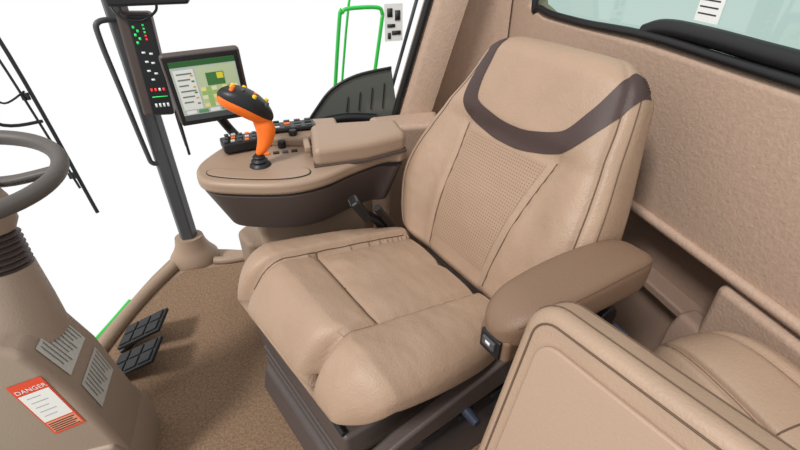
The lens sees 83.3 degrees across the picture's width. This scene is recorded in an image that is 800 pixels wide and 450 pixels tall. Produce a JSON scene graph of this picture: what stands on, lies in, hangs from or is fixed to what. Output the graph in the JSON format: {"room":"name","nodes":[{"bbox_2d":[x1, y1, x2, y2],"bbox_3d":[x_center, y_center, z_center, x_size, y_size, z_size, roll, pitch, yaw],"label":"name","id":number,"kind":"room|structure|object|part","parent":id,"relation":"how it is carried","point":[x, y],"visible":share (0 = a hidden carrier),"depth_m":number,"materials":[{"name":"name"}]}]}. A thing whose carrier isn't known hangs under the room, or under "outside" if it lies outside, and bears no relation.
{"room":"control cabin","nodes":[
{"label":"control cabin","id":0,"kind":"room"},
{"bbox_2d":[97,249,244,352],"bbox_3d":[-0.087,0.760,1.252,1.930,0.060,2.626,-9,35,-13],"label":"floor","id":1,"kind":"structure","parent":0,"point":[223,252],"depth_m":2.01,"materials":[{"name":"brown plastic"}]},
{"bbox_2d":[98,261,177,351],"bbox_3d":[-1.061,0.448,1.639,0.103,0.052,0.958,1,34,2],"label":"trim","id":2,"kind":"structure","parent":1,"relation":"on","point":[135,305],"depth_m":1.79,"materials":[{"name":"brown plastic"}]},
{"bbox_2d":[93,0,196,239],"bbox_3d":[-0.965,-0.624,1.533,0.118,1.880,0.124,-9,35,-13],"label":"post","id":3,"kind":"object","parent":1,"relation":"on","point":[154,128],"depth_m":1.73,"materials":[{"name":"grey metal"}]},
{"bbox_3d":[-0.970,-0.452,1.623,0.042,0.552,0.089,23,40,31],"label":"grab handle","id":4,"kind":"part","parent":3,"relation":"part of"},
{"bbox_2d":[116,11,174,115],"bbox_3d":[-0.875,-0.551,1.559,0.118,0.348,0.060,-9,35,-13],"label":"panel","id":5,"kind":"object","parent":3,"relation":"attached to","point":[141,43],"visible":0.91,"depth_m":1.53,"materials":[{"name":"brown plastic"}]},
{"bbox_2d":[105,0,189,21],"bbox_3d":[-0.815,-0.744,1.450,0.255,0.149,0.130,-9,35,-13],"label":"display","id":6,"kind":"object","parent":3,"relation":"attached to","point":[111,3],"visible":1,"depth_m":1.42,"materials":[{"name":"black plastic"}]},
{"bbox_2d":[175,108,190,154],"bbox_3d":[-0.925,-0.448,1.888,0.023,0.374,0.122,-22,40,-29],"label":"side wiper","id":7,"kind":"object","parent":3,"relation":"attached to","point":[176,114],"visible":0.48,"depth_m":1.94,"materials":[{"name":"black plastic"}]},
{"bbox_2d":[170,230,219,270],"bbox_3d":[-0.949,0.103,2.056,0.210,0.130,0.180,-9,35,-13],"label":"boot","id":8,"kind":"object","parent":1,"relation":"on","point":[198,252],"depth_m":2.01,"materials":[{"name":"beige plastic"}]},
{"bbox_2d":[108,262,480,449],"bbox_3d":[-0.056,0.761,1.184,1.800,0.014,2.400,-9,35,-13],"label":"floor mat","id":9,"kind":"object","parent":1,"relation":"on","point":[204,383],"visible":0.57,"depth_m":1.54,"materials":[{"name":"brown carpet"}]},
{"bbox_2d":[0,313,140,449],"bbox_3d":[-0.870,0.448,1.124,0.303,0.600,0.190,-9,35,-13],"label":"column shroud","id":10,"kind":"structure","parent":9,"relation":"on","point":[113,422],"depth_m":1.05,"materials":[{"name":"beige plastic"}]},
{"bbox_2d":[0,256,69,342],"bbox_3d":[-0.879,0.182,0.984,0.209,0.207,0.213,-9,35,-13],"label":"neck","id":11,"kind":"object","parent":10,"relation":"attached to","point":[29,303],"visible":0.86,"depth_m":0.97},
{"bbox_2d":[0,227,33,276],"bbox_3d":[-0.877,0.060,0.948,0.149,0.106,0.153,-9,35,-13],"label":"bellows","id":12,"kind":"object","parent":11,"relation":"on","point":[15,253],"visible":0.92,"depth_m":0.95,"materials":[{"name":"brown rubber"}]},
{"bbox_2d":[0,187,18,235],"bbox_3d":[-0.875,-0.033,0.913,0.135,0.133,0.138,-9,35,-13],"label":"hub","id":13,"kind":"object","parent":12,"relation":"on","point":[8,224],"visible":0.67,"depth_m":0.93,"materials":[{"name":"beige plastic"}]},
{"bbox_2d":[0,130,69,218],"bbox_3d":[-0.922,-0.092,0.930,0.403,0.094,0.404,-9,35,-13],"label":"steering wheel","id":14,"kind":"object","parent":13,"relation":"attached to","point":[45,180],"visible":1,"depth_m":0.96,"materials":[{"name":"plastic"}]},
{"bbox_2d":[6,377,85,433],"bbox_3d":[-0.785,0.406,1.004,0.095,0.195,0.001,-9,35,-13],"label":"label","id":15,"kind":"object","parent":10,"relation":"attached to","point":[35,394],"visible":1,"depth_m":1.00,"materials":[{"name":"orange"}]},
{"bbox_2d":[87,383,160,449],"bbox_3d":[-0.885,0.608,1.227,0.352,0.220,0.210,-9,35,-13],"label":"foot cover","id":16,"kind":"object","parent":9,"relation":"on","point":[147,425],"visible":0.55,"depth_m":1.28,"materials":[{"name":"beige plastic"}]},
{"bbox_2d":[116,308,168,375],"bbox_3d":[-0.908,0.426,1.574,0.185,0.126,0.272,-9,35,-13],"label":"brake pedals","id":17,"kind":"object","parent":9,"relation":"on","point":[143,355],"visible":0.83,"depth_m":1.56,"materials":[{"name":"black plastic"}]},
{"bbox_3d":[-0.974,0.428,1.628,0.084,0.062,0.025,-19,38,-26],"label":"arm","id":18,"kind":"part","parent":17,"relation":"part of","materials":[{"name":"black plastic"}]},
{"bbox_2d":[197,118,406,261],"bbox_3d":[-0.294,0.023,1.594,0.658,0.751,0.438,-9,35,-13],"label":"console","id":19,"kind":"object","parent":9,"relation":"on","point":[317,165],"visible":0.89,"depth_m":1.35,"materials":[{"name":"brown plastic"}]},
{"bbox_2d":[159,45,246,135],"bbox_3d":[-0.577,-0.384,1.383,0.225,0.310,0.066,-13,36,-18],"label":"touchscreen monitor","id":20,"kind":"object","parent":19,"relation":"on","point":[194,78],"visible":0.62,"depth_m":1.32,"materials":[{"name":"black"}]},
{"bbox_3d":[-0.548,-0.312,1.458,0.075,0.107,0.046,-9,35,-13],"label":"mount arm","id":21,"kind":"part","parent":20,"relation":"part of","materials":[{"name":"black plastic"}]},
{"bbox_2d":[216,83,275,169],"bbox_3d":[-0.427,-0.282,1.272,0.141,0.240,0.100,-9,35,-13],"label":"joystick","id":22,"kind":"object","parent":19,"relation":"on","point":[242,101],"visible":1,"depth_m":1.23,"materials":[{"name":"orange plastic"}]},
{"bbox_3d":[-0.431,-0.326,1.247,0.136,0.107,0.091,-9,35,-13],"label":"head trim","id":23,"kind":"part","parent":22,"relation":"part of","materials":[{"name":"orange plastic"}]},
{"bbox_3d":[-0.389,-0.260,1.294,0.065,0.115,0.052,-9,35,-13],"label":"handle","id":24,"kind":"part","parent":22,"relation":"part of","materials":[{"name":"orange plastic"}]},
{"bbox_2d":[206,168,310,179],"bbox_3d":[-0.404,-0.145,1.277,0.299,0.004,0.071,0,34,-1],"label":"seam","id":25,"kind":"object","parent":19,"relation":"on","point":[211,173],"depth_m":1.27,"materials":[{"name":"brown plastic"}]},
{"bbox_3d":[-0.374,-0.256,1.423,0.026,0.023,0.026,-9,35,-13],"label":"rotary knob","id":26,"kind":"part","parent":19,"relation":"part of","materials":[{"name":"black plastic"}]},
{"bbox_3d":[-0.341,-0.295,1.433,0.027,0.017,0.027,-9,35,-13],"label":"rotary knob","id":27,"kind":"part","parent":19,"relation":"part of","materials":[{"name":"black plastic"}]},
{"bbox_3d":[-0.134,-0.264,1.406,0.293,0.065,0.198,-9,35,-13],"label":"storage lid","id":28,"kind":"part","parent":19,"relation":"part of","materials":[{"name":"brown plastic"}]},
{"bbox_2d":[370,111,436,249],"bbox_3d":[0.033,-0.159,1.988,0.290,0.640,0.158,-9,35,-13],"label":"corner shelf","id":29,"kind":"object","parent":9,"relation":"on","point":[414,125],"visible":0.23,"depth_m":1.85,"materials":[{"name":"plastic"}]},
{"bbox_2d":[238,37,653,449],"bbox_3d":[0.119,0.133,1.173,0.933,1.029,0.817,-20,39,-27],"label":"seat","id":30,"kind":"object","parent":9,"relation":"on","point":[519,191],"visible":0.99,"depth_m":1.06,"materials":[{"name":"beige leather"}]},
{"bbox_2d":[238,227,494,425],"bbox_3d":[-0.078,0.211,1.160,0.549,0.222,0.612,-20,39,-27],"label":"seat cushion","id":31,"kind":"object","parent":30,"relation":"on","point":[373,327],"depth_m":1.05,"materials":[{"name":"beige leather"}]},
{"bbox_2d":[348,194,394,227],"bbox_3d":[-0.076,-0.019,1.371,0.172,0.194,0.060,-24,41,-31],"label":"seat belt buckle","id":32,"kind":"object","parent":30,"relation":"attached to","point":[380,219],"visible":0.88,"depth_m":1.33,"materials":[{"name":"black plastic"}]},
{"bbox_3d":[0.171,0.387,1.092,0.554,0.177,0.040,-20,39,-27],"label":"frame","id":33,"kind":"part","parent":30,"relation":"part of","materials":[{"name":"brown leather"}]},
{"bbox_3d":[0.212,-0.065,1.202,0.137,0.289,0.273,-20,39,-27],"label":"backrest perforated panel","id":34,"kind":"part","parent":30,"relation":"part of","materials":[{"name":"leather"}]},
{"bbox_2d":[480,319,518,362],"bbox_3d":[0.196,0.217,0.868,0.050,0.062,0.078,-20,39,-27],"label":"switch","id":35,"kind":"object","parent":30,"relation":"attached to","point":[504,348],"depth_m":0.84,"materials":[{"name":"black plastic"}]},
{"bbox_3d":[0.299,-0.144,1.217,0.385,0.619,0.692,-20,39,-27],"label":"backrest","id":36,"kind":"part","parent":30,"relation":"part of","materials":[{"name":"beige leather"}]},
{"bbox_3d":[0.443,0.224,0.919,0.036,0.036,0.035,-20,39,-27],"label":"armrest knob","id":37,"kind":"part","parent":30,"relation":"part of","materials":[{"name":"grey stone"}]},
{"bbox_2d":[478,301,799,449],"bbox_3d":[0.477,0.561,0.763,0.710,0.788,0.652,-9,35,-13],"label":"seat","id":38,"kind":"object","parent":9,"relation":"on","point":[574,380],"visible":1,"depth_m":0.68,"materials":[{"name":"leather"}]},
{"bbox_3d":[0.272,0.508,0.667,0.181,0.513,0.408,-22,40,-29],"label":"underside panel","id":39,"kind":"part","parent":38,"relation":"part of","materials":[{"name":"beige plastic"}]},
{"bbox_2d":[659,310,704,345],"bbox_3d":[0.764,0.434,1.279,0.080,0.450,0.090,-9,35,-13],"label":"trim","id":40,"kind":"structure","parent":9,"relation":"on","point":[689,322],"depth_m":1.17,"materials":[{"name":"brown plastic"}]},
{"bbox_2d":[312,69,395,118],"bbox_3d":[-0.199,-0.508,1.809,0.399,0.220,0.010,-9,35,-13],"label":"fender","id":41,"kind":"structure","parent":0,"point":[335,102],"depth_m":1.81,"materials":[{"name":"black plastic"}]},
{"bbox_2d":[309,66,391,118],"bbox_3d":[-0.214,-0.504,1.800,0.376,0.230,0.012,-9,35,-13],"label":"rim","id":42,"kind":"object","parent":41,"relation":"attached to","point":[389,67],"visible":0.87,"depth_m":1.76,"materials":[{"name":"black plastic"}]},
{"bbox_2d":[367,200,372,227],"bbox_3d":[-0.313,-0.164,2.015,0.470,0.619,0.040,-9,35,-13],"label":"wall","id":43,"kind":"structure","parent":0,"point":[369,203],"depth_m":2.11,"materials":[{"name":"brown plastic"}]},
{"bbox_2d":[213,254,244,263],"bbox_3d":[-0.757,0.152,2.077,0.196,0.036,0.051,-9,35,-13],"label":"trim","id":44,"kind":"structure","parent":43,"relation":"attached to","point":[235,258],"depth_m":2.05,"materials":[{"name":"brown plastic"}]},
{"bbox_2d":[323,113,376,122],"bbox_3d":[-0.257,-0.411,1.842,0.331,0.088,0.040,-9,35,-13],"label":"panel edge","id":45,"kind":"object","parent":43,"relation":"attached to","point":[344,117],"visible":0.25,"depth_m":1.83,"materials":[{"name":"black plastic"}]},
{"bbox_2d":[393,0,417,84],"bbox_3d":[0.040,-0.784,1.744,0.277,0.854,0.014,-9,35,-13],"label":"seal","id":46,"kind":"object","parent":43,"relation":"attached to","point":[415,1],"visible":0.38,"depth_m":1.77,"materials":[{"name":"rubber"}]},
{"bbox_2d":[392,0,431,114],"bbox_3d":[0.083,-0.768,1.719,0.290,0.858,0.028,-9,35,-13],"label":"seal","id":47,"kind":"object","parent":43,"relation":"attached to","point":[427,3],"visible":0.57,"depth_m":1.76,"materials":[{"name":"black plastic"}]},
{"bbox_2d":[384,3,402,41],"bbox_3d":[-0.023,-0.758,1.688,0.070,0.130,0.002,-9,35,-13],"label":"sign","id":48,"kind":"object","parent":47,"relation":"attached to","point":[393,13],"visible":1,"depth_m":1.69,"materials":[{"name":"white"}]},
{"bbox_2d":[395,0,511,114],"bbox_3d":[0.152,-0.724,1.788,0.557,1.800,0.115,-9,35,-13],"label":"trim","id":49,"kind":"structure","parent":43,"relation":"attached to","point":[457,34],"depth_m":1.80,"materials":[{"name":"plastic"}]},
{"bbox_2d":[507,0,799,367],"bbox_3d":[0.822,-0.114,0.885,0.159,1.800,2.480,-9,35,-13],"label":"wall","id":50,"kind":"structure","parent":0,"point":[720,165],"depth_m":1.04,"materials":[{"name":"plastic"}]},
{"bbox_2d":[621,240,706,316],"bbox_3d":[0.663,-0.029,1.653,0.070,0.030,1.260,-9,35,-13],"label":"step","id":51,"kind":"structure","parent":50,"relation":"attached to","point":[660,287],"depth_m":1.29,"materials":[{"name":"brown plastic"}]},
{"bbox_2d":[531,0,799,90],"bbox_3d":[0.787,-0.474,0.550,0.024,0.730,2.252,-9,35,-13],"label":"seal","id":52,"kind":"object","parent":50,"relation":"attached to","point":[777,76],"visible":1,"depth_m":1.05,"materials":[{"name":"black plastic"}]},
{"bbox_2d":[630,200,799,335],"bbox_3d":[0.771,0.145,0.992,0.028,0.028,2.400,-9,35,-13],"label":"ledge lip","id":53,"kind":"object","parent":50,"relation":"attached to","point":[762,300],"visible":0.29,"depth_m":1.04,"materials":[{"name":"beige plastic"}]},
{"bbox_2d":[640,19,799,75],"bbox_3d":[0.879,-0.067,0.509,0.044,0.067,1.698,-9,35,-13],"label":"seal","id":54,"kind":"object","parent":50,"relation":"attached to","point":[769,54],"visible":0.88,"depth_m":0.95,"materials":[{"name":"black plastic"}]},
{"bbox_3d":[0.976,0.713,0.731,0.129,0.600,1.260,-9,35,-13],"label":"panel","id":55,"kind":"part","parent":50,"relation":"part of","materials":[{"name":"plastic"}]},
{"label":"glass","id":56,"kind":"object","parent":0,"visible":0},
{"bbox_2d":[694,0,725,24],"bbox_3d":[0.694,-0.507,0.993,0.001,0.110,0.065,-9,35,-13],"label":"label","id":57,"kind":"object","parent":56,"relation":"attached to","point":[699,17],"visible":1,"depth_m":1.01,"materials":[{"name":"white paper"}]},
{"label":"outside","id":58,"kind":"structure","parent":0,"visible":0},
{"bbox_2d":[95,299,130,338],"bbox_3d":[-1.199,0.781,1.299,0.393,0.072,1.518,-6,34,-9],"label":"chassis","id":59,"kind":"object","parent":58,"point":[128,300],"visible":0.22,"depth_m":1.83,"materials":[{"name":"green paint"}]},
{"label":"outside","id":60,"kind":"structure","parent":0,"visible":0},
{"bbox_2d":[333,0,383,85],"bbox_3d":[-0.215,-0.750,2.241,0.319,0.738,0.115,-9,35,-13],"label":"handrail","id":61,"kind":"object","parent":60,"point":[348,8],"visible":0.64,"depth_m":2.10,"materials":[{"name":"green metal"}]},
{"bbox_3d":[-0.204,-0.823,2.260,0.266,0.638,0.012,-9,35,-13],"label":"rail","id":62,"kind":"part","parent":61,"relation":"part of","materials":[{"name":"green paint"}]},
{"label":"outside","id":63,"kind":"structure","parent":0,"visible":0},
{"bbox_2d":[0,38,98,212],"bbox_3d":[-1.610,-0.590,1.777,0.302,1.255,0.284,-22,40,-29],"label":"windshield wiper","id":64,"kind":"object","parent":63,"point":[74,175],"visible":0.92,"depth_m":1.88,"materials":[{"name":"black plastic"}]},
{"bbox_3d":[-1.589,-0.443,1.776,0.035,0.162,0.262,19,39,26],"label":"arm","id":65,"kind":"part","parent":64,"relation":"part of","materials":[{"name":"black plastic"}]}
]}

